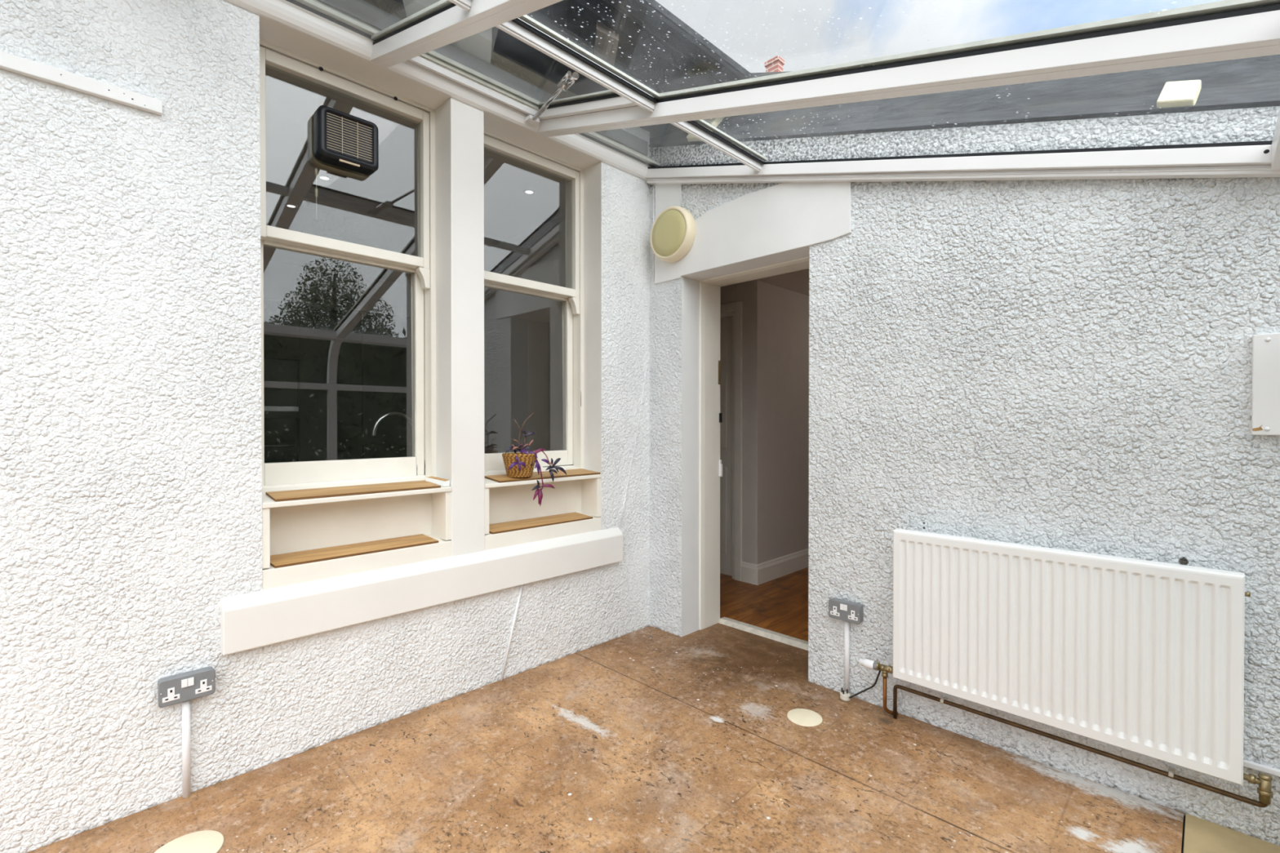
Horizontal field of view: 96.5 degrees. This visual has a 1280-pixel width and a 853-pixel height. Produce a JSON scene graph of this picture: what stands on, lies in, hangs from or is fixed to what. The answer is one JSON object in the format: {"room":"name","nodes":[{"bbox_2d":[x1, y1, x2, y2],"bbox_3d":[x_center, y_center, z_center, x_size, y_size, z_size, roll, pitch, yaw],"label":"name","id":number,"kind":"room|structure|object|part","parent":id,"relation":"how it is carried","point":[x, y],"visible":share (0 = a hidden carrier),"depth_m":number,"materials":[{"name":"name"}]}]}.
{"room":"sunroom","nodes":[
{"label":"sunroom","id":0,"kind":"room"},
{"bbox_2d":[263,259,402,315],"bbox_3d":[-4.113,-0.148,4.671,0.100,2.760,4.300,0,1,45],"label":"wall","id":1,"kind":"structure","parent":0,"point":[284,282],"depth_m":5.64,"materials":[{"name":"white paint"}]},
{"bbox_2d":[0,0,808,852],"bbox_3d":[-0.720,-0.291,3.827,1.504,3.060,7.900,0,1,45],"label":"wall","id":2,"kind":"structure","parent":0,"point":[131,448],"depth_m":1.93,"materials":[{"name":"paint"}]},
{"bbox_2d":[0,50,162,115],"bbox_3d":[-2.025,-1.046,1.433,0.025,0.043,1.274,0,1,45],"label":"batten","id":3,"kind":"object","parent":2,"relation":"attached to","point":[9,62],"visible":1,"depth_m":1.74,"materials":[{"name":"white wood"}]},
{"bbox_2d":[157,666,215,707],"bbox_3d":[-1.530,0.877,1.929,0.044,0.087,0.151,0,1,45],"label":"double socket","id":4,"kind":"object","parent":2,"relation":"attached to","point":[172,690],"visible":1,"depth_m":1.91,"materials":[{"name":"grey metal"}]},
{"bbox_2d":[162,687,179,702],"bbox_3d":[-1.547,0.885,1.885,0.003,0.042,0.045,0,1,45],"label":"outlet","id":5,"kind":"object","parent":4,"relation":"attached to","point":[170,695],"depth_m":1.88,"materials":[{"name":"white plastic"}]},
{"bbox_2d":[181,679,187,688],"bbox_3d":[-1.522,0.858,1.909,0.005,0.026,0.016,0,1,45],"label":"rocker switch","id":6,"kind":"object","parent":4,"relation":"attached to","point":[184,682],"depth_m":1.91,"materials":[{"name":"white plastic"}]},
{"bbox_2d":[187,677,194,686],"bbox_3d":[-1.510,0.858,1.921,0.005,0.026,0.016,0,1,45],"label":"rocker switch","id":7,"kind":"object","parent":4,"relation":"attached to","point":[190,680],"depth_m":1.92,"materials":[{"name":"white plastic"}]},
{"bbox_2d":[195,679,212,694],"bbox_3d":[-1.486,0.884,1.946,0.003,0.042,0.045,0,1,45],"label":"outlet","id":8,"kind":"object","parent":4,"relation":"attached to","point":[202,686],"depth_m":1.95,"materials":[{"name":"white plastic"}]},
{"bbox_2d":[182,700,191,798],"bbox_3d":[-1.538,1.086,1.938,0.023,0.336,0.023,0,1,45],"label":"conduit","id":9,"kind":"object","parent":2,"relation":"attached to","point":[186,735],"visible":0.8,"depth_m":1.93,"materials":[{"name":"white plastic"}]},
{"bbox_2d":[259,39,451,590],"bbox_3d":[-1.231,-0.468,2.458,0.304,2.140,0.802,0,1,45],"label":"window","id":10,"kind":"structure","parent":2,"relation":"in","point":[308,524],"depth_m":2.49,"materials":[{"name":"beige paint"}]},
{"bbox_3d":[-1.304,-0.277,2.533,0.047,1.035,0.694,0,1,45],"label":"sash","id":11,"kind":"part","parent":10,"relation":"part of","materials":[{"name":"beige paint"}]},
{"bbox_2d":[306,105,378,219],"bbox_3d":[-1.273,-1.103,2.462,0.155,0.446,0.247,0,1,45],"label":"fan","id":12,"kind":"object","parent":10,"relation":"attached to","point":[340,143],"visible":1,"depth_m":2.42,"materials":[{"name":"black plastic"}]},
{"bbox_3d":[-1.374,-0.987,2.426,0.009,0.215,0.009,0,1,-23],"label":"pull cord","id":13,"kind":"part","parent":12,"relation":"part of","materials":[{"name":"beige plastic"}]},
{"bbox_2d":[326,112,372,161],"bbox_3d":[-1.224,-1.220,2.413,0.004,0.152,0.179,0,1,45],"label":"grille","id":14,"kind":"object","parent":12,"relation":"attached to","point":[348,136],"depth_m":2.42,"materials":[{"name":"beige plastic"}]},
{"bbox_3d":[-1.264,-1.116,2.486,0.060,0.741,0.694,0,1,45],"label":"sash","id":15,"kind":"part","parent":10,"relation":"part of","materials":[{"name":"beige paint"}]},
{"bbox_2d":[265,480,440,502],"bbox_3d":[-1.176,0.266,2.401,0.121,0.026,0.653,0,1,45],"label":"shelf board","id":16,"kind":"object","parent":10,"relation":"attached to","point":[304,494],"visible":1,"depth_m":2.35,"materials":[{"name":"brown wood"}]},
{"bbox_2d":[270,533,438,568],"bbox_3d":[-1.191,0.516,2.404,0.140,0.022,0.653,0,1,45],"label":"shelf board","id":17,"kind":"object","parent":10,"relation":"attached to","point":[283,560],"visible":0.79,"depth_m":2.37,"materials":[{"name":"brown wood"}]},
{"bbox_2d":[425,475,449,486],"bbox_3d":[-0.934,0.253,2.638,0.120,0.042,0.031,0,1,21],"label":"wood offcut","id":18,"kind":"object","parent":10,"relation":"on","point":[442,482],"visible":0.86,"depth_m":2.63,"materials":[{"name":"white wood"}]},
{"bbox_2d":[220,527,622,655],"bbox_3d":[-0.790,0.695,2.677,0.052,0.201,1.913,0,1,45],"label":"sill","id":19,"kind":"structure","parent":2,"relation":"attached to","point":[265,617],"depth_m":2.41,"materials":[{"name":"paint"}]},
{"bbox_2d":[435,97,484,556],"bbox_3d":[-0.903,-0.454,2.775,0.280,2.107,0.169,0,1,45],"label":"window mullion","id":20,"kind":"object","parent":2,"relation":"attached to","point":[459,125],"depth_m":2.67,"materials":[{"name":"paint"}]},
{"bbox_2d":[500,584,523,680],"bbox_3d":[-0.638,1.022,2.846,0.012,0.453,0.131,0,1,45],"label":"cable","id":21,"kind":"object","parent":2,"relation":"attached to","point":[521,586],"visible":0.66,"depth_m":2.84,"materials":[{"name":"white plastic"}]},
{"bbox_2d":[484,129,601,550],"bbox_3d":[-0.587,-0.473,3.103,0.304,2.140,0.802,0,1,45],"label":"window","id":22,"kind":"structure","parent":2,"relation":"in","point":[510,501],"depth_m":3.26,"materials":[{"name":"beige paint"}]},
{"bbox_3d":[-0.660,-0.283,3.178,0.047,1.035,0.694,0,1,45],"label":"sash","id":23,"kind":"part","parent":22,"relation":"part of","materials":[{"name":"beige paint"}]},
{"bbox_3d":[-0.620,-1.121,3.131,0.060,0.741,0.694,0,1,45],"label":"sash","id":24,"kind":"part","parent":22,"relation":"part of","materials":[{"name":"beige paint"}]},
{"bbox_3d":[-0.644,-0.635,3.159,0.142,1.818,0.802,0,1,45],"label":"frame","id":25,"kind":"part","parent":22,"relation":"part of","materials":[{"name":"beige paint"}]},
{"bbox_2d":[502,413,566,506],"bbox_3d":[-0.576,0.170,2.979,0.191,0.485,0.361,0,1,45],"label":"potted plant","id":26,"kind":"object","parent":22,"relation":"on","point":[521,464],"visible":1,"depth_m":2.91,"materials":[{"name":"purple plant"}]},
{"bbox_3d":[-0.627,0.063,2.943,0.006,0.207,0.056,0,1,45],"label":"stem","id":27,"kind":"part","parent":26,"relation":"part of","materials":[{"name":"pink plant"}]},
{"bbox_3d":[-0.620,0.198,2.944,0.178,0.119,0.178,0,1,45],"label":"basket pot","id":28,"kind":"part","parent":26,"relation":"part of","materials":[{"name":"brown wicker"}]},
{"bbox_3d":[-0.589,-0.022,2.981,0.006,0.102,0.081,0,1,45],"label":"stem","id":29,"kind":"part","parent":26,"relation":"part of","materials":[{"name":"plant"}]},
{"bbox_3d":[-0.547,0.240,2.951,0.096,0.199,0.025,0,0,4],"label":"stem","id":30,"kind":"part","parent":26,"relation":"part of","materials":[{"name":"purple plant"}]},
{"bbox_3d":[-0.529,0.167,2.972,0.134,0.088,0.019,0,0,-11],"label":"stem","id":31,"kind":"part","parent":26,"relation":"part of","materials":[{"name":"purple plant"}]},
{"bbox_2d":[488,511,592,534],"bbox_3d":[-0.547,0.511,3.050,0.140,0.022,0.655,0,1,45],"label":"shelf board","id":32,"kind":"object","parent":22,"relation":"attached to","point":[507,526],"visible":0.79,"depth_m":3.03,"materials":[{"name":"brown wood"}]},
{"bbox_2d":[484,468,600,482],"bbox_3d":[-0.507,0.260,3.069,0.125,0.027,0.670,0,1,45],"label":"shelf board","id":33,"kind":"object","parent":22,"relation":"attached to","point":[578,472],"visible":0.79,"depth_m":3.04,"materials":[{"name":"brown wood"}]},
{"bbox_2d":[619,364,647,525],"bbox_3d":[-0.038,0.102,3.443,0.010,0.962,0.234,0,1,45],"label":"cable","id":34,"kind":"object","parent":2,"relation":"attached to","point":[633,449],"visible":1,"depth_m":3.44,"materials":[{"name":"white plastic"}]},
{"bbox_2d":[720,301,742,581],"bbox_3d":[0.500,0.114,4.852,0.950,2.197,0.132,0,1,45],"label":"door","id":35,"kind":"structure","parent":2,"relation":"in","point":[731,313],"depth_m":4.61,"materials":[{"name":"beige paint"}]},
{"bbox_2d":[741,548,808,585],"bbox_3d":[1.668,1.133,5.250,0.153,0.155,2.329,0,1,45],"label":"baseboard","id":36,"kind":"structure","parent":2,"relation":"attached to","point":[753,574],"depth_m":4.54,"materials":[{"name":"beige paint"}]},
{"bbox_2d":[263,66,565,283],"bbox_3d":[-2.874,-1.568,3.424,3.400,0.100,4.300,0,1,45],"label":"ceiling","id":37,"kind":"structure","parent":0,"point":[380,210],"depth_m":3.69,"materials":[{"name":"white paint"}]},
{"bbox_2d":[284,203,297,208],"bbox_3d":[-2.404,-1.520,3.938,0.080,0.005,0.080,0,1,45],"label":"recessed light","id":38,"kind":"object","parent":37,"relation":"in","point":[288,205],"visible":1,"depth_m":3.93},
{"bbox_2d":[317,174,332,181],"bbox_3d":[-1.924,-1.516,3.485,0.080,0.005,0.080,0,1,45],"label":"recessed light","id":39,"kind":"object","parent":37,"relation":"in","point":[323,177],"visible":0.99,"depth_m":3.48,"materials":[{"name":"white plastic"}]},
{"bbox_3d":[-1.924,-1.516,3.485,0.050,0.001,0.050,0,1,45],"label":"bulb","id":40,"kind":"part","parent":39,"relation":"part of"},
{"bbox_2d":[523,189,535,194],"bbox_3d":[-0.717,-1.518,3.697,0.080,0.005,0.080,0,1,45],"label":"recessed light","id":41,"kind":"object","parent":37,"relation":"in","point":[525,191],"visible":1,"depth_m":3.69,"materials":[{"name":"white plastic"}]},
{"bbox_2d":[26,567,1279,852],"bbox_3d":[0.308,1.298,2.815,4.400,0.138,7.900,0,1,45],"label":"floor","id":42,"kind":"structure","parent":0,"point":[647,740],"depth_m":2.02,"materials":[{"name":"concrete"}]},
{"bbox_2d":[154,830,223,852],"bbox_3d":[-1.337,1.254,1.680,0.184,0.004,0.184,0,1,45],"label":"cap","id":43,"kind":"object","parent":42,"relation":"on","point":[206,841],"visible":1,"depth_m":1.71,"materials":[{"name":"beige plastic"}]},
{"bbox_2d":[786,708,822,727],"bbox_3d":[0.706,1.248,2.451,0.146,0.004,0.146,0,1,45],"label":"cap","id":44,"kind":"object","parent":42,"relation":"on","point":[801,717],"visible":1,"depth_m":2.44,"materials":[{"name":"beige plastic"}]},
{"bbox_2d":[840,670,880,701],"bbox_3d":[0.990,1.153,2.566,0.184,0.191,0.042,0,1,38],"label":"plug","id":45,"kind":"object","parent":42,"relation":"on","point":[845,696],"visible":0.9,"depth_m":2.59,"materials":[{"name":"white plastic"}]},
{"bbox_2d":[224,0,1279,184],"bbox_3d":[-0.496,-1.188,1.124,2.620,0.912,4.198,0,1,45],"label":"roof frame","id":46,"kind":"structure","parent":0,"point":[1224,29],"depth_m":1.97,"materials":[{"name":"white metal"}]},
{"bbox_3d":[-1.407,-1.540,2.030,0.046,0.084,4.198,0,1,45],"label":"wall plate","id":47,"kind":"part","parent":46,"relation":"part of","materials":[{"name":"white wood"}]},
{"bbox_2d":[407,17,650,125],"bbox_3d":[-0.487,-1.454,2.354,0.812,0.336,0.754,0,1,45],"label":"ceiling vent","id":48,"kind":"object","parent":46,"relation":"in","point":[624,101],"depth_m":2.50,"materials":[{"name":"metal"}]},
{"bbox_2d":[680,185,681,206],"bbox_3d":[0.240,-1.349,3.345,0.006,0.126,0.006,0,1,-23],"label":"wire","id":49,"kind":"object","parent":46,"relation":"hanging from","point":[680,185],"visible":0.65,"depth_m":3.34,"materials":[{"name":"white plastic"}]},
{"bbox_3d":[0.419,-1.082,1.453,1.787,0.514,0.790,0,1,45],"label":"roof pane","id":50,"kind":"part","parent":46,"relation":"part of","materials":[{"name":"clear glass"}]},
{"bbox_3d":[0.997,-1.086,2.032,1.787,0.514,0.787,0,1,45],"label":"roof pane","id":51,"kind":"part","parent":46,"relation":"part of","materials":[{"name":"clear glass"}]},
{"bbox_2d":[720,268,808,296],"bbox_3d":[1.458,-1.170,4.939,3.000,0.080,3.240,0,1,45],"label":"ceiling","id":52,"kind":"structure","parent":0,"point":[796,281],"depth_m":4.43,"materials":[{"name":"white paint"}]},
{"bbox_2d":[402,106,1279,846],"bbox_3d":[-0.029,-0.244,3.880,6.800,2.965,0.370,0,1,45],"label":"wall","id":53,"kind":"structure","parent":0,"point":[1060,364],"depth_m":2.23,"materials":[{"name":"white paint"}]},
{"bbox_2d":[653,185,653,279],"bbox_3d":[0.083,-1.189,3.502,0.006,0.580,0.006,0,1,-23],"label":"wire","id":54,"kind":"object","parent":53,"relation":"attached to","point":[653,185],"visible":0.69,"depth_m":3.50,"materials":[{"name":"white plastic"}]},
{"bbox_2d":[650,205,696,262],"bbox_3d":[0.185,-1.127,3.349,0.316,0.316,0.078,0,1,45],"label":"wall lamp","id":55,"kind":"object","parent":53,"relation":"attached to","point":[673,233],"visible":1,"depth_m":3.30,"materials":[{"name":"beige plastic"}]},
{"bbox_2d":[651,209,685,256],"bbox_3d":[0.162,-1.127,3.325,0.266,0.266,0.013,0,1,45],"label":"diffuser","id":56,"kind":"object","parent":55,"relation":"attached to","point":[668,228],"depth_m":3.31,"materials":[{"name":"yellow plastic"}]},
{"bbox_2d":[699,257,808,650],"bbox_3d":[0.737,0.166,3.278,0.876,2.155,0.245,0,1,45],"label":"door frame","id":57,"kind":"structure","parent":53,"relation":"in","point":[710,416],"depth_m":3.51,"materials":[{"name":"beige paint"}]},
{"bbox_2d":[828,597,863,624],"bbox_3d":[0.949,0.850,2.636,0.151,0.087,0.044,0,1,45],"label":"double socket","id":58,"kind":"object","parent":53,"relation":"attached to","point":[850,611],"visible":1,"depth_m":2.62,"materials":[{"name":"grey metal"}]},
{"bbox_2d":[830,606,839,616],"bbox_3d":[0.905,0.856,2.653,0.045,0.042,0.003,0,1,45],"label":"outlet","id":59,"kind":"object","parent":58,"relation":"attached to","point":[834,611],"depth_m":2.65,"materials":[{"name":"white plastic"}]},
{"bbox_2d":[843,604,847,611],"bbox_3d":[0.941,0.831,2.616,0.016,0.026,0.005,0,1,45],"label":"rocker switch","id":60,"kind":"object","parent":58,"relation":"attached to","point":[845,606],"depth_m":2.61,"materials":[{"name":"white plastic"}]},
{"bbox_2d":[848,610,857,621],"bbox_3d":[0.966,0.857,2.593,0.045,0.042,0.003,0,1,45],"label":"outlet","id":61,"kind":"object","parent":58,"relation":"attached to","point":[852,615],"depth_m":2.59,"materials":[{"name":"white plastic"}]},
{"bbox_2d":[844,621,849,693],"bbox_3d":[0.958,1.069,2.644,0.024,0.358,0.023,0,1,45],"label":"conduit","id":62,"kind":"object","parent":53,"relation":"attached to","point":[846,624],"visible":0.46,"depth_m":2.63,"materials":[{"name":"white plastic"}]},
{"bbox_2d":[858,528,1273,804],"bbox_3d":[1.423,0.770,2.114,1.235,0.665,0.088,0,1,45],"label":"radiator","id":63,"kind":"object","parent":53,"relation":"attached to","point":[1144,657],"visible":1,"depth_m":1.96,"materials":[{"name":"metal"}]},
{"bbox_2d":[883,677,897,715],"bbox_3d":[1.080,1.163,2.463,0.064,0.170,0.020,0,0,-3],"label":"copper pipe","id":64,"kind":"object","parent":63,"relation":"attached to","point":[885,707],"visible":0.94,"depth_m":2.46,"materials":[{"name":"orange metal"}]},
{"bbox_2d":[893,684,1267,808],"bbox_3d":[1.468,1.169,2.068,1.086,0.169,0.029,0,1,45],"label":"copper pipe","id":65,"kind":"object","parent":53,"relation":"attached to","point":[1219,791],"visible":0.98,"depth_m":1.99,"materials":[{"name":"metal"}]},
{"bbox_2d":[940,697,948,704],"bbox_3d":[1.243,1.115,2.334,0.016,0.019,0.064,0,1,45],"label":"clip","id":66,"kind":"object","parent":65,"relation":"attached to","point":[944,698],"visible":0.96,"depth_m":2.32,"materials":[{"name":"white plastic"}]},
{"bbox_2d":[1168,767,1175,777],"bbox_3d":[1.724,1.119,1.854,0.016,0.019,0.064,0,1,45],"label":"clip","id":67,"kind":"object","parent":65,"relation":"attached to","point":[1171,771],"visible":1,"depth_m":1.84,"materials":[{"name":"white plastic"}]},
{"bbox_2d":[1243,759,1279,777],"bbox_3d":[1.938,1.033,1.670,0.400,0.018,0.016,0,1,45],"label":"white trunking","id":68,"kind":"object","parent":53,"relation":"attached to","point":[1249,764],"visible":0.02,"depth_m":1.72,"materials":[{"name":"plastic"}]},
{"bbox_2d":[1251,333,1279,435],"bbox_3d":[1.966,-0.125,1.625,0.308,0.303,0.034,0,1,45],"label":"junction box","id":69,"kind":"object","parent":53,"relation":"attached to","point":[1265,397],"visible":1,"depth_m":1.70,"materials":[{"name":"paint"}]},
{"bbox_3d":[-2.874,1.282,3.447,3.400,0.120,4.300,0,1,45],"label":"floor","id":70,"kind":"structure","parent":0,"visible":0},
{"bbox_2d":[263,297,299,418],"bbox_3d":[-3.349,0.070,4.908,0.630,2.280,0.602,0,1,45],"label":"tall cabinet","id":71,"kind":"object","parent":70,"relation":"on","point":[281,317],"visible":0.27,"depth_m":4.79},
{"bbox_2d":[263,357,298,411],"bbox_3d":[-3.143,-0.348,4.700,0.029,0.440,0.582,0,1,45],"label":"microwave","id":72,"kind":"object","parent":71,"relation":"in","point":[280,375],"visible":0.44,"depth_m":4.81,"materials":[{"name":"black glass"}]},
{"bbox_2d":[263,417,298,462],"bbox_3d":[-3.133,0.242,4.694,0.058,0.620,0.582,0,1,45],"label":"oven","id":73,"kind":"object","parent":71,"relation":"in","point":[281,434],"visible":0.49,"depth_m":4.81,"materials":[{"name":"black glass"}]},
{"bbox_3d":[-3.129,0.162,4.688,0.044,0.020,0.510,0,1,45],"label":"handle","id":74,"kind":"part","parent":73,"relation":"part of","materials":[{"name":"metal"}]},
{"bbox_3d":[-3.147,-0.098,4.706,0.060,0.060,0.594,0,1,45],"label":"filler panel","id":75,"kind":"part","parent":71,"relation":"part of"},
{"bbox_3d":[-3.147,-0.808,4.700,0.060,0.480,0.594,0,1,45],"label":"door","id":76,"kind":"part","parent":71,"relation":"part of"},
{"bbox_2d":[297,302,362,461],"bbox_3d":[-2.965,0.067,5.321,0.590,2.280,0.521,0,1,45],"label":"tall cabinet","id":77,"kind":"object","parent":70,"relation":"on","point":[330,362],"visible":0.52,"depth_m":5.10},
{"bbox_3d":[-2.764,-0.717,5.114,0.020,0.670,0.513,0,1,45],"label":"door","id":78,"kind":"part","parent":77,"relation":"part of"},
{"bbox_3d":[-2.764,-0.027,5.119,0.020,0.690,0.513,0,1,45],"label":"door","id":79,"kind":"part","parent":77,"relation":"part of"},
{"bbox_2d":[361,311,412,458],"bbox_3d":[-2.569,0.063,5.719,0.590,2.280,0.598,0,1,45],"label":"tall cabinet","id":80,"kind":"object","parent":70,"relation":"on","point":[386,339],"visible":0.25,"depth_m":5.45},
{"bbox_3d":[-2.367,-0.720,5.511,0.020,0.670,0.590,0,1,45],"label":"door","id":81,"kind":"part","parent":80,"relation":"part of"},
{"bbox_3d":[-2.367,-0.030,5.517,0.020,0.690,0.590,0,1,45],"label":"door","id":82,"kind":"part","parent":80,"relation":"part of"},
{"bbox_3d":[-1.429,0.806,2.884,0.556,0.840,2.950,0,1,45],"label":"base unit","id":83,"kind":"object","parent":70,"relation":"on","visible":0},
{"bbox_3d":[-1.433,0.366,2.905,0.596,0.040,2.980,0,1,45],"label":"countertop","id":84,"kind":"structure","parent":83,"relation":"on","visible":0},
{"bbox_2d":[371,412,412,437],"bbox_3d":[-1.237,0.136,2.924,0.099,0.421,0.245,0,1,45],"label":"tap","id":85,"kind":"object","parent":84,"relation":"on","point":[381,418],"visible":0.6,"depth_m":2.90,"materials":[{"name":"metal"}]},
{"bbox_3d":[0.595,1.020,0.055,0.100,0.500,4.200,0,1,45],"label":"wall","id":86,"kind":"structure","parent":0,"visible":0},
{"bbox_2d":[1271,108,1279,169],"bbox_3d":[0.510,-0.023,0.133,0.287,1.584,4.203,0,1,45],"label":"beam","id":87,"kind":"structure","parent":86,"relation":"in","point":[1275,164],"depth_m":1.59,"materials":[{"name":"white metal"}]},
{"label":"outside","id":88,"kind":"structure","parent":0,"visible":0},
{"bbox_2d":[316,0,755,155],"bbox_3d":[-2.568,-3.037,2.979,4.245,2.755,4.920,0,1,45],"label":"glass","id":89,"kind":"object","parent":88,"point":[682,49],"visible":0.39,"depth_m":2.74,"materials":[{"name":"glass"}]},
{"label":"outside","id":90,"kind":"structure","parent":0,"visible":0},
{"bbox_2d":[648,53,1279,147],"bbox_3d":[1.301,-1.635,2.653,3.800,1.809,0.532,0,1,45],"label":"roof","id":91,"kind":"structure","parent":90,"point":[1251,82],"depth_m":2.36,"materials":[{"name":"stone"}]},
{"bbox_2d":[686,116,724,141],"bbox_3d":[0.388,-1.754,3.341,0.134,0.263,0.209,0,1,45],"label":"block","id":92,"kind":"object","parent":91,"relation":"on","point":[715,122],"visible":0.24,"depth_m":3.31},
{"bbox_2d":[1156,80,1201,107],"bbox_3d":[1.815,-1.114,1.923,0.216,0.179,0.092,0,1,-40],"label":"block","id":93,"kind":"object","parent":91,"relation":"on","point":[1176,93],"visible":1,"depth_m":1.89,"materials":[{"name":"white plastic"}]},
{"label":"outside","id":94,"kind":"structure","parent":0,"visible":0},
{"bbox_2d":[764,55,784,71],"bbox_3d":[2.315,-4.051,9.852,0.280,4.480,0.200,0,1,45],"label":"chimney","id":95,"kind":"object","parent":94,"point":[775,64],"visible":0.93,"depth_m":9.76,"materials":[{"name":"red brick"}]}
]}

